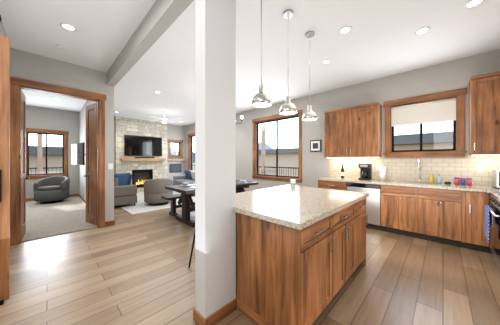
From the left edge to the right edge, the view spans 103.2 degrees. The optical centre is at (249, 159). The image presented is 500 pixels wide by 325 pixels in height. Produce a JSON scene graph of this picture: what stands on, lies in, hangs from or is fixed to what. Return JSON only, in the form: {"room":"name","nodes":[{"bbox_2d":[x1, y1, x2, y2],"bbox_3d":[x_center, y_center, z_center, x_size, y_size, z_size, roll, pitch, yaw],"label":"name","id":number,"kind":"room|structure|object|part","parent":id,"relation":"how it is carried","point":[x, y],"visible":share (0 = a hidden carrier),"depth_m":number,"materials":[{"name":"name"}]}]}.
{"room":"living room and kitchen","nodes":[
{"label":"living room and kitchen","id":0,"kind":"room"},
{"bbox_2d":[0,21,6,36],"bbox_3d":[-3.189,-0.210,2.452,1.710,3.100,0.140,0,0,44],"label":"wall","id":1,"kind":"structure","parent":0,"point":[2,32],"depth_m":2.49,"materials":[{"name":"grey paint"}]},
{"bbox_2d":[0,15,9,305],"bbox_3d":[-3.154,-0.018,1.015,0.104,2.715,2.450,0,0,44],"label":"barn door","id":2,"kind":"structure","parent":1,"relation":"in","point":[4,168],"depth_m":1.86,"materials":[{"name":"brown wood"}]},
{"bbox_3d":[-3.165,-0.018,1.005,0.102,2.715,2.420,0,0,44],"label":"barn door rail hardware","id":3,"kind":"part","parent":2,"relation":"part of","materials":[{"name":"brown wood"}]},
{"bbox_2d":[21,196,96,241],"bbox_3d":[-6.022,1.333,4.222,4.679,0.014,4.019,0,0,44],"label":"floor","id":4,"kind":"structure","parent":0,"point":[67,215],"depth_m":4.49,"materials":[{"name":"beige carpet"}]},
{"bbox_2d":[33,176,69,203],"bbox_3d":[-6.255,0.930,6.265,0.804,0.790,0.810,0,0,44],"label":"chair","id":5,"kind":"object","parent":4,"relation":"on","point":[53,189],"visible":1,"depth_m":6.14,"materials":[{"name":"grey fabric"}]},
{"bbox_2d":[10,48,113,221],"bbox_3d":[-4.303,-0.210,2.634,0.140,3.100,4.165,0,0,44],"label":"wall","id":6,"kind":"structure","parent":0,"point":[33,67],"depth_m":3.68,"materials":[{"name":"grey paint"}]},
{"bbox_2d":[22,91,29,237],"bbox_3d":[-3.979,0.084,3.465,0.496,2.488,0.154,0,0,44],"label":"bedroom door","id":7,"kind":"structure","parent":6,"relation":"in","point":[24,178],"depth_m":3.52,"materials":[{"name":"brown wood"}]},
{"bbox_2d":[10,77,105,245],"bbox_3d":[-3.379,0.020,3.580,0.198,2.640,1.250,0,0,44],"label":"door frame","id":8,"kind":"structure","parent":6,"relation":"attached to","point":[17,85],"depth_m":3.21,"materials":[{"name":"brown wood"}]},
{"bbox_2d":[84,103,96,225],"bbox_3d":[-3.324,0.084,4.133,0.489,2.488,0.197,0,0,44],"label":"bedroom door","id":9,"kind":"structure","parent":6,"relation":"in","point":[91,164],"depth_m":4.14,"materials":[{"name":"brown wood"}]},
{"bbox_2d":[108,163,112,168],"bbox_3d":[-2.837,0.130,4.030,0.010,0.120,0.080,0,0,44],"label":"switch plate","id":10,"kind":"object","parent":6,"relation":"attached to","point":[110,165],"visible":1,"depth_m":4.03,"materials":[{"name":"white plastic"}]},
{"bbox_2d":[107,0,193,86],"bbox_3d":[-0.711,-1.635,1.957,5.948,0.249,0.130,0,0,44],"label":"header","id":11,"kind":"object","parent":6,"relation":"attached to","point":[160,18],"visible":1,"depth_m":2.47,"materials":[{"name":"grey paint"}]},
{"bbox_2d":[79,100,96,199],"bbox_3d":[-4.597,-0.210,5.735,4.610,3.100,0.135,0,0,44],"label":"wall","id":12,"kind":"structure","parent":0,"point":[82,138],"depth_m":6.43,"materials":[{"name":"grey paint"}]},
{"bbox_2d":[71,142,85,164],"bbox_3d":[-4.590,-0.160,5.391,0.992,0.580,0.343,0,0,44],"label":"television","id":13,"kind":"object","parent":12,"relation":"attached to","point":[78,154],"visible":0.81,"depth_m":5.24,"materials":[{"name":"black"}]},
{"bbox_2d":[26,105,184,198],"bbox_3d":[-6.317,-0.210,7.415,0.200,3.100,8.200,0,0,44],"label":"wall","id":14,"kind":"structure","parent":0,"point":[48,118],"depth_m":7.11,"materials":[{"name":"grey paint"}]},
{"bbox_2d":[26,128,68,178],"bbox_3d":[-6.913,-0.204,6.725,0.192,1.652,1.120,0,0,44],"label":"bedroom window","id":15,"kind":"structure","parent":14,"relation":"in","point":[46,132],"depth_m":6.76,"materials":[{"name":"brown wood"}]},
{"bbox_2d":[26,194,77,200],"bbox_3d":[-7.696,1.283,5.847,0.017,0.086,4.030,0,0,44],"label":"baseboard","id":16,"kind":"structure","parent":14,"relation":"attached to","point":[71,195],"depth_m":6.47,"materials":[{"name":"brown wood"}]},
{"bbox_2d":[115,116,166,190],"bbox_3d":[-4.736,-0.209,8.779,0.159,3.099,2.080,0,0,44],"label":"stone wall","id":17,"kind":"structure","parent":14,"relation":"attached to","point":[129,126],"depth_m":8.63,"materials":[{"name":"beige stone"}]},
{"bbox_2d":[132,169,152,187],"bbox_3d":[-4.746,0.810,8.732,0.132,0.774,0.834,0,0,44],"label":"fireplace insert","id":18,"kind":"object","parent":17,"relation":"in","point":[142,184],"visible":0.56,"depth_m":8.65,"materials":[{"name":"black metal"}]},
{"bbox_2d":[124,135,161,155],"bbox_3d":[-4.654,-0.610,8.712,0.051,0.860,1.520,0,0,44],"label":"television","id":19,"kind":"object","parent":17,"relation":"attached to","point":[141,146],"visible":1,"depth_m":8.64,"materials":[{"name":"black"}]},
{"bbox_2d":[121,158,165,160],"bbox_3d":[-4.611,-0.020,8.657,0.189,0.120,1.760,0,0,44],"label":"mantel shelf","id":20,"kind":"object","parent":17,"relation":"attached to","point":[143,159],"visible":1,"depth_m":8.54,"materials":[{"name":"brown wood"}]},
{"bbox_2d":[170,164,180,172],"bbox_3d":[-3.720,0.410,9.911,0.032,0.420,0.600,0,0,44],"label":"framed picture","id":21,"kind":"object","parent":14,"relation":"attached to","point":[175,167],"visible":0.9,"depth_m":9.89,"materials":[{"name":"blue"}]},
{"bbox_2d":[168,139,182,157],"bbox_3d":[-3.764,-0.544,9.954,0.192,0.932,0.780,0,0,44],"label":"window","id":22,"kind":"structure","parent":14,"relation":"in","point":[180,142],"depth_m":10.00,"materials":[{"name":"brown wood"}]},
{"bbox_2d":[0,190,499,324],"bbox_3d":[-2.345,1.400,3.683,11.100,0.120,8.400,0,0,44],"label":"floor","id":23,"kind":"structure","parent":0,"point":[127,268],"depth_m":2.18,"materials":[{"name":"brown wood"}]},
{"bbox_2d":[119,191,194,214],"bbox_3d":[-3.149,1.334,7.120,3.550,0.012,2.900,0,0,44],"label":"living room rug","id":24,"kind":"object","parent":23,"relation":"on","point":[141,206],"visible":0.14,"depth_m":5.66,"materials":[{"name":"fabric"}]},
{"bbox_2d":[114,173,136,205],"bbox_3d":[-4.370,0.853,6.261,2.200,0.949,0.875,0,0,44],"label":"sofa","id":25,"kind":"object","parent":24,"relation":"on","point":[125,191],"visible":0.35,"depth_m":5.64,"materials":[{"name":"grey fabric"}]},
{"bbox_2d":[144,179,172,205],"bbox_3d":[-2.776,0.932,6.031,0.804,0.790,0.810,0,0,44],"label":"armchair","id":26,"kind":"object","parent":24,"relation":"on","point":[155,190],"visible":0.79,"depth_m":5.68,"materials":[{"name":"grey fabric"}]},
{"bbox_2d":[173,170,194,184],"bbox_3d":[-2.253,0.887,8.362,2.400,0.881,1.010,0,0,44],"label":"sofa","id":27,"kind":"object","parent":24,"relation":"on","point":[189,176],"visible":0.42,"depth_m":8.72,"materials":[{"name":"grey fabric"}]},
{"bbox_2d":[161,194,194,216],"bbox_3d":[-1.369,1.105,5.300,0.360,0.469,1.840,0,0,44],"label":"bench","id":28,"kind":"object","parent":23,"relation":"on","point":[174,206],"visible":0.42,"depth_m":4.74,"materials":[{"name":"brown wood"}]},
{"bbox_2d":[188,232,194,267],"bbox_3d":[-0.491,0.960,2.476,0.402,0.760,0.402,0,0,44],"label":"stool","id":29,"kind":"object","parent":23,"relation":"on","point":[192,250],"visible":0.04,"depth_m":2.46,"materials":[{"name":"black wood"}]},
{"bbox_2d":[165,180,257,227],"bbox_3d":[-0.828,0.960,4.773,0.950,0.759,2.040,0,0,44],"label":"dining table","id":30,"kind":"object","parent":23,"relation":"on","point":[185,198],"visible":0.58,"depth_m":4.18,"materials":[{"name":"brown wood"}]},
{"bbox_2d":[180,180,247,188],"bbox_3d":[-0.821,0.498,4.781,0.780,0.160,1.570,0,0,44],"label":"dishes","id":31,"kind":"object","parent":30,"relation":"on","point":[188,184],"visible":0.38,"depth_m":4.47,"materials":[{"name":"grey ceramic"}]},
{"bbox_2d":[195,0,235,317],"bbox_3d":[-0.294,-0.209,1.725,0.150,3.099,0.320,0,0,44],"label":"post","id":32,"kind":"object","parent":23,"relation":"on","point":[215,154],"visible":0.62,"depth_m":1.64,"materials":[{"name":"grey paint"}]},
{"bbox_2d":[193,298,235,324],"bbox_3d":[-0.300,1.292,1.720,0.178,0.095,0.332,0,0,44],"label":"baseboard","id":33,"kind":"structure","parent":32,"relation":"attached to","point":[219,315],"depth_m":1.63,"materials":[{"name":"brown wood"}]},
{"bbox_2d":[236,197,367,324],"bbox_3d":[0.546,0.900,2.272,1.050,0.880,1.654,0,0,44],"label":"kitchen island","id":34,"kind":"object","parent":23,"relation":"on","point":[300,254],"depth_m":1.59,"materials":[{"name":"wood"}]},
{"bbox_2d":[234,185,368,228],"bbox_3d":[0.487,0.440,2.326,1.210,0.040,1.690,0,0,44],"label":"island countertop","id":35,"kind":"structure","parent":34,"relation":"on","point":[292,207],"depth_m":1.91,"materials":[{"name":"beige stone"}]},
{"bbox_2d":[290,180,295,186],"bbox_3d":[0.681,0.367,3.134,0.082,0.102,0.082,0,0,44],"label":"candle jar","id":36,"kind":"object","parent":35,"relation":"on","point":[292,183],"visible":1,"depth_m":3.10,"materials":[{"name":"white glass"}]},
{"bbox_2d":[318,181,356,190],"bbox_3d":[2.009,0.900,4.583,0.620,0.880,0.626,0,0,44],"label":"base cabinet","id":37,"kind":"object","parent":23,"relation":"on","point":[336,185],"depth_m":4.31,"materials":[{"name":"brown wood"}]},
{"bbox_2d":[381,185,424,239],"bbox_3d":[2.881,0.900,3.732,0.598,0.880,0.626,0,0,44],"label":"base cabinet","id":38,"kind":"object","parent":23,"relation":"on","point":[402,207],"depth_m":3.49,"materials":[{"name":"brown wood"}]},
{"bbox_2d":[347,182,380,225],"bbox_3d":[2.431,0.852,4.134,0.600,0.773,0.665,0,0,44],"label":"dishwasher","id":39,"kind":"object","parent":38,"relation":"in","point":[373,205],"visible":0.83,"depth_m":3.82,"materials":[{"name":"silver metal"}]},
{"bbox_2d":[317,177,499,192],"bbox_3d":[2.889,0.440,3.675,3.188,0.040,0.697,0,0,44],"label":"countertop","id":40,"kind":"structure","parent":38,"relation":"on","point":[484,189],"depth_m":3.35,"materials":[{"name":"beige stone"}]},
{"bbox_2d":[341,165,343,177],"bbox_3d":[2.162,0.264,4.624,0.076,0.310,0.076,0,0,44],"label":"wine bottle","id":41,"kind":"object","parent":40,"relation":"on","point":[342,172],"visible":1,"depth_m":4.59,"materials":[{"name":"black glass"}]},
{"bbox_2d":[359,164,371,179],"bbox_3d":[2.466,0.249,4.249,0.200,0.338,0.251,0,0,44],"label":"coffee maker","id":42,"kind":"object","parent":40,"relation":"on","point":[365,171],"visible":1,"depth_m":4.21,"materials":[{"name":"black plastic"}]},
{"bbox_2d":[379,164,386,180],"bbox_3d":[2.717,0.248,4.055,0.150,0.340,0.150,0,0,44],"label":"paper towel holder","id":43,"kind":"object","parent":40,"relation":"on","point":[382,173],"visible":1,"depth_m":4.01,"materials":[{"name":"white paper"}]},
{"bbox_2d":[396,181,440,185],"bbox_3d":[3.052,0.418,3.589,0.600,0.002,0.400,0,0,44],"label":"sink basin","id":44,"kind":"object","parent":40,"relation":"in","point":[424,183],"visible":0.98,"depth_m":3.52,"materials":[{"name":"silver metal"}]},
{"bbox_2d":[417,159,426,181],"bbox_3d":[3.176,0.200,3.663,0.128,0.433,0.242,0,0,44],"label":"faucet","id":45,"kind":"object","parent":40,"relation":"on","point":[418,167],"visible":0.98,"depth_m":3.73,"materials":[{"name":"silver metal"}]},
{"bbox_2d":[429,172,433,182],"bbox_3d":[3.313,0.320,3.614,0.064,0.198,0.064,0,0,-1],"label":"soap bottle","id":46,"kind":"object","parent":40,"relation":"on","point":[431,178],"depth_m":3.59,"materials":[{"name":"yellow plastic"}]},
{"bbox_2d":[454,177,471,185],"bbox_3d":[3.578,0.359,3.327,0.200,0.118,0.062,0,0,44],"label":"canisters","id":47,"kind":"object","parent":40,"relation":"on","point":[462,181],"visible":1,"depth_m":3.31,"materials":[{"name":"red"}]},
{"bbox_2d":[492,169,499,188],"bbox_3d":[3.878,0.279,2.846,0.460,0.278,0.390,0,0,44],"label":"toaster oven","id":48,"kind":"object","parent":40,"relation":"on","point":[495,177],"visible":1,"depth_m":2.91,"materials":[{"name":"silver metal"}]},
{"bbox_2d":[425,189,460,246],"bbox_3d":[3.226,0.900,3.396,0.600,0.880,0.626,0,0,44],"label":"base cabinet","id":49,"kind":"object","parent":23,"relation":"on","point":[449,214],"depth_m":3.13,"materials":[{"name":"brown wood"}]},
{"bbox_2d":[461,189,480,250],"bbox_3d":[3.495,0.900,3.088,0.285,0.880,0.692,0,0,44],"label":"base cabinet","id":50,"kind":"object","parent":23,"relation":"on","point":[470,198],"depth_m":2.93,"materials":[{"name":"brown wood"}]},
{"bbox_2d":[481,193,499,252],"bbox_3d":[3.784,0.900,2.802,0.688,0.880,0.697,0,0,44],"label":"base cabinet","id":51,"kind":"object","parent":23,"relation":"on","point":[485,245],"depth_m":2.84,"materials":[{"name":"brown wood"}]},
{"bbox_2d":[484,191,499,271],"bbox_3d":[3.263,0.824,2.280,0.670,1.008,0.760,0,0,44],"label":"range","id":52,"kind":"object","parent":23,"relation":"on","point":[492,214],"visible":1,"depth_m":2.52,"materials":[{"name":"silver metal"}]},
{"bbox_2d":[0,0,499,125],"bbox_3d":[-2.345,-1.820,3.683,11.100,0.120,8.400,0,0,44],"label":"ceiling","id":53,"kind":"structure","parent":0,"point":[380,39],"depth_m":2.99,"materials":[{"name":"white paint"}]},
{"bbox_2d":[56,45,66,50],"bbox_3d":[-2.932,-1.744,3.081,0.130,0.029,0.130,0,0,44],"label":"smoke detector","id":54,"kind":"object","parent":53,"relation":"attached to","point":[61,47],"visible":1,"depth_m":3.07,"materials":[{"name":"white plastic"}]},
{"bbox_2d":[60,23,76,31],"bbox_3d":[-2.400,-1.757,2.620,0.170,0.006,0.158,0,0,44],"label":"recessed light","id":55,"kind":"object","parent":53,"relation":"in","point":[66,26],"depth_m":2.62,"materials":[{"name":"white plastic"}]},
{"bbox_2d":[148,111,178,123],"bbox_3d":[-3.134,-1.548,7.246,1.058,0.422,1.054,0,0,-24],"label":"ceiling fan","id":56,"kind":"object","parent":53,"relation":"hanging from","point":[163,120],"visible":1,"depth_m":7.18,"materials":[{"name":"white plastic"}]},
{"bbox_2d":[251,0,271,107],"bbox_3d":[0.116,-1.159,2.024,0.210,1.201,0.210,0,0,44],"label":"pendant light","id":57,"kind":"object","parent":53,"relation":"hanging from","point":[261,99],"visible":1,"depth_m":1.99,"materials":[{"name":"silver metal"}]},
{"bbox_2d":[279,10,296,114],"bbox_3d":[0.458,-1.159,2.375,0.210,1.201,0.210,0,0,44],"label":"pendant light","id":58,"kind":"object","parent":53,"relation":"hanging from","point":[288,107],"visible":0.98,"depth_m":2.35,"materials":[{"name":"silver metal"}]},
{"bbox_2d":[302,31,317,120],"bbox_3d":[0.835,-1.159,2.761,0.210,1.201,0.210,0,0,44],"label":"pendant light","id":59,"kind":"object","parent":53,"relation":"hanging from","point":[309,115],"visible":1,"depth_m":2.72,"materials":[{"name":"silver metal"}]},
{"bbox_2d":[321,60,330,64],"bbox_3d":[1.365,-1.757,3.550,0.161,0.006,0.157,0,0,44],"label":"recessed light","id":60,"kind":"object","parent":53,"relation":"in","point":[324,62],"depth_m":3.56,"materials":[{"name":"white plastic"}]},
{"bbox_2d":[338,26,351,33],"bbox_3d":[1.286,-1.757,2.678,0.162,0.006,0.168,0,0,44],"label":"recessed light","id":61,"kind":"object","parent":53,"relation":"in","point":[348,29],"depth_m":2.68,"materials":[{"name":"white plastic"}]},
{"bbox_2d":[414,27,430,34],"bbox_3d":[2.342,-1.757,2.691,0.164,0.006,0.167,0,0,44],"label":"recessed light","id":62,"kind":"object","parent":53,"relation":"in","point":[423,30],"depth_m":2.68,"materials":[{"name":"white plastic"}]},
{"bbox_2d":[463,0,484,8],"bbox_3d":[2.508,-1.757,2.218,0.159,0.006,0.159,0,0,44],"label":"recessed light","id":63,"kind":"object","parent":53,"relation":"in","point":[473,3],"depth_m":2.22,"materials":[{"name":"white plastic"}]},
{"bbox_2d":[185,49,499,190],"bbox_3d":[0.514,-0.210,6.616,11.100,3.100,0.208,0,0,44],"label":"wall","id":64,"kind":"structure","parent":0,"point":[449,75],"depth_m":4.21,"materials":[{"name":"grey paint"}]},
{"bbox_2d":[188,133,194,169],"bbox_3d":[-2.727,-0.114,9.702,1.070,2.412,0.192,0,0,44],"label":"window","id":65,"kind":"structure","parent":64,"relation":"in","point":[190,143],"depth_m":9.97,"materials":[{"name":"brown wood"}]},
{"bbox_2d":[252,110,301,182],"bbox_3d":[0.811,-0.384,6.254,1.930,2.052,0.192,0,0,44],"label":"window","id":66,"kind":"structure","parent":64,"relation":"in","point":[256,145],"depth_m":6.30,"materials":[{"name":"brown wood"}]},
{"bbox_2d":[310,140,320,151],"bbox_3d":[1.743,-0.375,5.262,0.310,0.310,0.028,0,0,44],"label":"picture frame","id":67,"kind":"object","parent":64,"relation":"attached to","point":[315,145],"visible":0.98,"depth_m":5.25,"materials":[{"name":"black"}]},
{"bbox_2d":[324,102,381,157],"bbox_3d":[2.293,-0.615,4.494,1.118,1.110,0.357,0,0,44],"label":"upper cabinet","id":68,"kind":"object","parent":64,"relation":"attached to","point":[354,131],"visible":1,"depth_m":4.32,"materials":[{"name":"brown wood"}]},
{"bbox_2d":[335,155,499,157],"bbox_3d":[2.913,-0.064,3.919,2.740,0.031,0.200,0,0,44],"label":"under-cabinet light","id":69,"kind":"object","parent":68,"relation":"attached to","point":[378,157],"visible":1,"depth_m":4.16,"materials":[{"name":"white"}]},
{"bbox_2d":[383,88,466,157],"bbox_3d":[3.303,-0.639,3.825,1.190,1.182,0.192,0,0,44],"label":"kitchen window","id":70,"kind":"structure","parent":64,"relation":"in","point":[432,108],"depth_m":3.74,"materials":[{"name":"brown wood"}]},
{"bbox_2d":[477,166,483,172],"bbox_3d":[3.797,0.152,3.265,0.070,0.115,0.006,0,0,44],"label":"electrical outlet plate","id":71,"kind":"object","parent":64,"relation":"attached to","point":[480,169],"depth_m":3.26,"materials":[{"name":"white plastic"}]},
{"bbox_2d":[469,71,499,154],"bbox_3d":[3.745,-0.695,3.079,0.443,1.230,0.357,0,0,44],"label":"upper cabinet","id":72,"kind":"object","parent":64,"relation":"attached to","point":[484,114],"visible":0.98,"depth_m":3.03,"materials":[{"name":"brown wood"}]},
{"label":"outside","id":73,"kind":"structure","parent":0,"visible":0},
{"bbox_2d":[29,126,298,176],"bbox_3d":[-2.437,-0.035,5.303,13.107,3.150,10.607,0,0,44],"label":"deck","id":74,"kind":"object","parent":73,"point":[39,154],"depth_m":8.58,"materials":[{"name":"brown metal"}]},
{"bbox_2d":[170,142,271,152],"bbox_3d":[-3.078,-20.973,241.585,698.295,50.627,698.295,0,0,44],"label":"mountains","id":75,"kind":"structure","parent":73,"point":[173,150],"depth_m":517.43,"materials":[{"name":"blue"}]},
{"bbox_3d":[-3.243,4.440,254.538,480.000,0.200,480.000,0,0,44],"label":"ground","id":76,"kind":"structure","parent":73,"visible":0},
{"bbox_2d":[29,146,62,173],"bbox_3d":[-32.205,1.340,29.998,20.000,6.000,30.000,0,0,44],"label":"building","id":77,"kind":"structure","parent":76,"relation":"on","point":[59,152],"depth_m":24.51,"materials":[{"name":"beige"}]},
{"bbox_2d":[170,148,281,162],"bbox_3d":[-2.013,-8.063,157.959,456.577,24.806,456.577,0,0,44],"label":"mountains","id":78,"kind":"structure","parent":76,"relation":"on","point":[174,153],"depth_m":319.75,"materials":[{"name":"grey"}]},
{"bbox_2d":[259,148,298,176],"bbox_3d":[14.744,0.640,63.833,24.000,7.400,24.000,0,0,44],"label":"building","id":79,"kind":"structure","parent":76,"relation":"on","point":[295,157],"depth_m":54.91,"materials":[{"name":"beige"}]},
{"bbox_2d":[394,131,452,149],"bbox_3d":[32.880,0.540,27.998,28.000,7.600,21.999,0,0,44],"label":"building","id":80,"kind":"structure","parent":76,"relation":"on","point":[409,140],"depth_m":24.69,"materials":[{"name":"beige"}]}
]}

